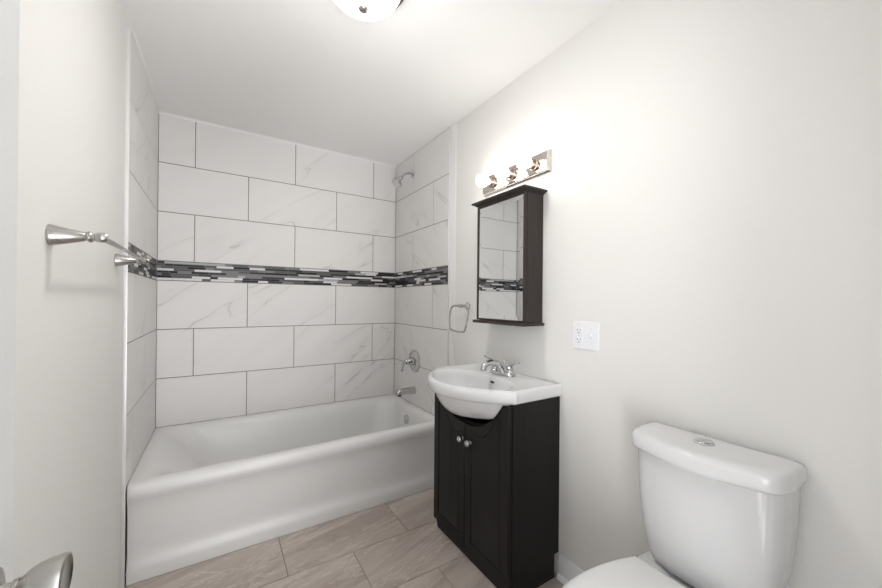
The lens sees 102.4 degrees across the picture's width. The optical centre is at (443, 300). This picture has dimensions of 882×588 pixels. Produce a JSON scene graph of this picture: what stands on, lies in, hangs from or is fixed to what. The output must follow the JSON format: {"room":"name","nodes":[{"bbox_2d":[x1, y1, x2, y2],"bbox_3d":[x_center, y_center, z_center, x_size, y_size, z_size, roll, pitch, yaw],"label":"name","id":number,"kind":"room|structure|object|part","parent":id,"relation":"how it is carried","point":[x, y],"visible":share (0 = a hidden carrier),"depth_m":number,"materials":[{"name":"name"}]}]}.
{"room":"bathroom","nodes":[
{"label":"bathroom","id":0,"kind":"room"},
{"bbox_2d":[13,0,157,587],"bbox_3d":[-1.047,0.053,0.938,0.113,2.456,3.162,1,0,-32],"label":"wall","id":1,"kind":"structure","parent":0,"point":[69,372],"depth_m":1.03,"materials":[{"name":"white paint"}]},
{"bbox_2d":[45,224,149,266],"bbox_3d":[-1.054,-0.155,1.129,0.104,0.050,0.687,1,0,-32],"label":"towel bar","id":2,"kind":"object","parent":1,"relation":"attached to","point":[54,235],"visible":1,"depth_m":0.86,"materials":[{"name":"silver metal"}]},
{"bbox_3d":[-0.883,-0.154,0.860,0.104,0.050,0.050,1,0,-32],"label":"post","id":3,"kind":"part","parent":2,"relation":"part of","materials":[{"name":"silver metal"}]},
{"bbox_3d":[-1.224,-0.156,1.398,0.104,0.050,0.050,1,0,-32],"label":"post","id":4,"kind":"part","parent":2,"relation":"part of","materials":[{"name":"silver metal"}]},
{"bbox_2d":[120,22,130,587],"bbox_3d":[-1.341,0.022,1.496,0.013,2.395,0.004,1,0,-32],"label":"trim","id":5,"kind":"structure","parent":1,"relation":"attached to","point":[128,24],"depth_m":1.49,"materials":[{"name":"white"}]},
{"bbox_2d":[153,113,395,431],"bbox_3d":[-1.133,0.056,2.689,1.643,2.456,0.113,1,0,-32],"label":"wall","id":6,"kind":"structure","parent":0,"point":[276,259],"depth_m":2.54,"materials":[{"name":"white tile"}]},
{"bbox_2d":[158,111,395,167],"bbox_3d":[-1.090,-1.166,2.641,1.619,0.013,0.008,1,0,-32],"label":"trim","id":7,"kind":"structure","parent":6,"relation":"attached to","point":[160,112],"depth_m":2.54,"materials":[{"name":"white"}]},
{"bbox_2d":[131,23,448,166],"bbox_3d":[-0.868,-1.167,2.291,1.619,0.008,0.839,1,0,-32],"label":"trim","id":8,"kind":"structure","parent":6,"relation":"attached to","point":[132,26],"depth_m":1.91,"materials":[{"name":"white"}]},
{"bbox_2d":[125,488,563,587],"bbox_3d":[-0.311,1.258,1.373,1.843,0.060,3.100,1,0,-32],"label":"floor","id":9,"kind":"structure","parent":0,"point":[399,543],"depth_m":1.67,"materials":[{"name":"brown tile"}]},
{"bbox_2d":[126,394,434,585],"bbox_3d":[-0.891,1.014,2.291,1.616,0.422,0.823,1,0,-32],"label":"bathtub","id":10,"kind":"object","parent":9,"relation":"on","point":[197,492],"visible":0.95,"depth_m":1.95,"materials":[{"name":"white ceramic"}]},
{"bbox_2d":[434,393,559,587],"bbox_3d":[0.222,0.832,1.758,0.334,0.804,0.592,1,0,-32],"label":"vanity cabinet","id":11,"kind":"object","parent":9,"relation":"on","point":[496,480],"visible":0.94,"depth_m":1.55,"materials":[{"name":"brown wood"}]},
{"bbox_3d":[0.034,0.806,1.817,0.020,0.741,0.282,1,0,-32],"label":"door","id":12,"kind":"part","parent":11,"relation":"part of","materials":[{"name":"brown wood"}]},
{"bbox_3d":[0.082,0.663,1.698,0.030,0.030,0.030,1,0,-32],"label":"knob","id":13,"kind":"part","parent":11,"relation":"part of","materials":[{"name":"silver metal"}]},
{"bbox_3d":[0.115,0.663,1.646,0.030,0.030,0.030,1,0,-32],"label":"knob","id":14,"kind":"part","parent":11,"relation":"part of","materials":[{"name":"silver metal"}]},
{"bbox_3d":[0.130,0.808,1.699,0.014,0.750,0.559,1,0,-32],"label":"frame","id":15,"kind":"part","parent":11,"relation":"part of","materials":[{"name":"brown wood"}]},
{"bbox_3d":[0.191,0.807,1.570,0.020,0.741,0.299,1,0,-32],"label":"door","id":16,"kind":"part","parent":11,"relation":"part of","materials":[{"name":"brown wood"}]},
{"bbox_2d":[428,363,561,419],"bbox_3d":[0.166,0.457,1.731,0.467,0.170,0.635,1,0,-32],"label":"sink","id":17,"kind":"object","parent":11,"relation":"in","point":[464,390],"visible":0.96,"depth_m":1.57,"materials":[{"name":"white ceramic"}]},
{"bbox_2d":[480,355,519,376],"bbox_3d":[0.289,0.333,1.794,0.189,0.081,0.195,0,0,12],"label":"faucet","id":18,"kind":"object","parent":17,"relation":"on","point":[499,368],"visible":1,"depth_m":1.75,"materials":[{"name":"silver metal"}]},
{"bbox_3d":[0.252,0.332,1.770,0.159,0.078,0.047,1,0,-32],"label":"spout","id":19,"kind":"part","parent":18,"relation":"part of","materials":[{"name":"silver metal"}]},
{"bbox_3d":[0.299,0.366,1.801,0.054,0.014,0.164,1,0,-32],"label":"deck plate","id":20,"kind":"part","parent":18,"relation":"part of","materials":[{"name":"silver metal"}]},
{"bbox_3d":[0.329,0.344,1.755,0.048,0.040,0.048,1,0,-32],"label":"handle","id":21,"kind":"part","parent":18,"relation":"part of","materials":[{"name":"silver metal"}]},
{"bbox_2d":[562,421,806,587],"bbox_3d":[0.542,0.823,0.901,0.693,0.824,0.396,1,0,-32],"label":"toilet","id":22,"kind":"object","parent":9,"relation":"on","point":[716,513],"visible":1,"depth_m":0.97,"materials":[{"name":"white ceramic"}]},
{"bbox_3d":[0.463,0.802,0.851,0.506,0.022,0.380,1,0,-32],"label":"seat lid","id":23,"kind":"part","parent":22,"relation":"part of","materials":[{"name":"white plastic"}]},
{"bbox_3d":[0.539,1.034,0.900,0.680,0.402,0.372,1,0,-32],"label":"bowl","id":24,"kind":"part","parent":22,"relation":"part of","materials":[{"name":"white ceramic"}]},
{"bbox_3d":[0.755,0.448,1.035,0.195,0.052,0.396,1,0,-32],"label":"tank lid","id":25,"kind":"part","parent":22,"relation":"part of","materials":[{"name":"white ceramic"}]},
{"bbox_3d":[0.764,0.654,1.042,0.169,0.363,0.374,1,0,-32],"label":"tank","id":26,"kind":"part","parent":22,"relation":"part of","materials":[{"name":"white ceramic"}]},
{"bbox_2d":[120,0,621,165],"bbox_3d":[-0.305,-1.208,1.405,1.843,0.080,3.162,1,0,-32],"label":"ceiling","id":27,"kind":"structure","parent":0,"point":[313,73],"depth_m":1.72,"materials":[{"name":"white paint"}]},
{"bbox_2d":[333,0,403,20],"bbox_3d":[-0.283,-1.096,1.261,0.316,0.144,0.316,1,0,-32],"label":"ceiling light","id":28,"kind":"object","parent":27,"relation":"attached to","point":[367,10],"visible":1,"depth_m":1.28,"materials":[{"name":"white glass"}]},
{"bbox_2d":[394,0,881,587],"bbox_3d":[0.414,0.068,1.865,0.113,2.456,3.162,1,0,-32],"label":"wall","id":29,"kind":"structure","parent":0,"point":[712,201],"depth_m":1.16,"materials":[{"name":"white paint"}]},
{"bbox_2d":[392,170,414,187],"bbox_3d":[-0.315,-0.957,2.762,0.177,0.161,0.082,1,0,-32],"label":"showerhead","id":30,"kind":"object","parent":29,"relation":"attached to","point":[396,182],"visible":1,"depth_m":2.75,"materials":[{"name":"silver metal"}]},
{"bbox_3d":[-0.290,-0.981,2.782,0.104,0.064,0.019,1,0,-32],"label":"shower arm","id":31,"kind":"part","parent":30,"relation":"part of","materials":[{"name":"silver metal"}]},
{"bbox_2d":[396,386,415,396],"bbox_3d":[-0.288,0.697,2.718,0.150,0.060,0.060,1,0,-32],"label":"tub spout","id":32,"kind":"object","parent":29,"relation":"attached to","point":[409,390],"visible":1,"depth_m":2.70,"materials":[{"name":"silver metal"}]},
{"bbox_2d":[401,350,419,372],"bbox_3d":[-0.264,0.470,2.726,0.104,0.176,0.176,1,0,-32],"label":"shower valve","id":33,"kind":"object","parent":29,"relation":"attached to","point":[413,361],"visible":1,"depth_m":2.72,"materials":[{"name":"silver metal"}]},
{"bbox_3d":[-0.294,0.500,2.723,0.067,0.097,0.032,1,0,3],"label":"lever","id":34,"kind":"part","parent":33,"relation":"part of","materials":[{"name":"silver metal"}]},
{"bbox_2d":[447,127,450,365],"bbox_3d":[0.036,-0.009,2.369,0.013,2.305,0.004,1,0,-32],"label":"trim","id":35,"kind":"structure","parent":29,"relation":"attached to","point":[449,127],"depth_m":2.37,"materials":[{"name":"white paint"}]},
{"bbox_2d":[449,123,456,365],"bbox_3d":[0.059,-0.009,2.342,0.004,2.305,0.066,1,0,-32],"label":"trim","id":36,"kind":"structure","parent":29,"relation":"attached to","point":[454,127],"depth_m":2.34,"materials":[{"name":"white paint"}]},
{"bbox_2d":[449,302,469,332],"bbox_3d":[0.114,0.103,2.194,0.068,0.189,0.208,1,0,-32],"label":"towel ring","id":37,"kind":"object","parent":29,"relation":"attached to","point":[466,306],"visible":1,"depth_m":2.17,"materials":[{"name":"silver metal"}]},
{"bbox_3d":[0.125,0.034,2.178,0.068,0.051,0.051,1,0,-32],"label":"wall post","id":38,"kind":"part","parent":37,"relation":"part of","materials":[{"name":"silver metal"}]},
{"bbox_2d":[471,184,546,326],"bbox_3d":[0.319,-0.203,1.800,0.148,0.644,0.397,1,0,-32],"label":"upper cabinet","id":39,"kind":"object","parent":29,"relation":"attached to","point":[509,222],"visible":1,"depth_m":1.70,"materials":[{"name":"brown wood"}]},
{"bbox_2d":[478,194,523,320],"bbox_3d":[0.281,-0.199,1.773,0.006,0.586,0.333,1,0,-32],"label":"mirror glass","id":40,"kind":"object","parent":39,"relation":"on","point":[501,219],"depth_m":1.76,"materials":[{"name":"white"}]},
{"bbox_3d":[0.283,-0.199,1.777,0.018,0.602,0.349,1,0,-32],"label":"cabinet door","id":41,"kind":"part","parent":39,"relation":"part of","materials":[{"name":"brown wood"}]},
{"bbox_3d":[0.319,0.112,1.801,0.141,0.014,0.379,1,0,-32],"label":"moulding","id":42,"kind":"part","parent":39,"relation":"part of","materials":[{"name":"brown wood"}]},
{"bbox_3d":[0.322,-0.514,1.800,0.148,0.022,0.397,1,0,-32],"label":"crown moulding","id":43,"kind":"part","parent":39,"relation":"part of","materials":[{"name":"brown wood"}]},
{"bbox_2d":[476,149,551,196],"bbox_3d":[0.321,-0.655,1.823,0.127,0.105,0.487,1,0,-32],"label":"vanity light","id":44,"kind":"object","parent":29,"relation":"attached to","point":[526,167],"visible":1,"depth_m":1.78,"materials":[{"name":"silver metal"}]},
{"bbox_2d":[476,174,494,187],"bbox_3d":[0.228,-0.656,1.948,0.102,0.070,0.070,1,0,-32],"label":"bulb","id":45,"kind":"object","parent":44,"relation":"attached to","point":[482,180],"depth_m":1.93,"materials":[{"name":"white glass"}]},
{"bbox_2d":[495,165,514,179],"bbox_3d":[0.311,-0.655,1.817,0.102,0.070,0.070,1,0,-32],"label":"bulb","id":46,"kind":"object","parent":44,"relation":"attached to","point":[501,171],"depth_m":1.80,"materials":[{"name":"white glass"}]},
{"bbox_2d":[516,154,537,170],"bbox_3d":[0.394,-0.655,1.686,0.102,0.070,0.070,1,0,-32],"label":"bulb","id":47,"kind":"object","parent":44,"relation":"attached to","point":[524,161],"depth_m":1.67,"materials":[{"name":"white glass"}]},
{"bbox_2d":[557,554,583,584],"bbox_3d":[0.832,1.188,1.082,0.026,0.100,1.185,1,0,-32],"label":"baseboard","id":48,"kind":"structure","parent":29,"relation":"attached to","point":[567,570],"depth_m":1.55,"materials":[{"name":"white paint"}]},
{"bbox_2d":[573,321,599,351],"bbox_3d":[0.592,0.148,1.484,0.019,0.119,0.124,1,0,-32],"label":"outlet plate","id":49,"kind":"object","parent":29,"relation":"attached to","point":[585,334],"visible":1,"depth_m":1.48,"materials":[{"name":"white plastic"}]},
{"bbox_2d":[576,327,582,342],"bbox_3d":[0.579,0.148,1.511,0.005,0.068,0.033,1,0,-32],"label":"receptacle","id":50,"kind":"object","parent":49,"relation":"attached to","point":[579,330],"depth_m":1.51,"materials":[{"name":"grey plastic"}]},
{"bbox_3d":[0.504,0.035,0.109,1.643,2.396,0.100,1,0,-32],"label":"wall","id":51,"kind":"structure","parent":0,"visible":0},
{"bbox_2d":[0,0,72,587],"bbox_3d":[-0.344,0.195,0.145,0.104,2.038,0.798,1,0,-32],"label":"door","id":52,"kind":"structure","parent":51,"relation":"in","point":[56,571],"depth_m":0.45,"materials":[{"name":"white paint"}]},
{"bbox_3d":[-0.500,0.348,0.432,0.058,0.054,0.054,1,0,-32],"label":"knob","id":53,"kind":"part","parent":52,"relation":"part of","materials":[{"name":"silver metal"}]}
]}

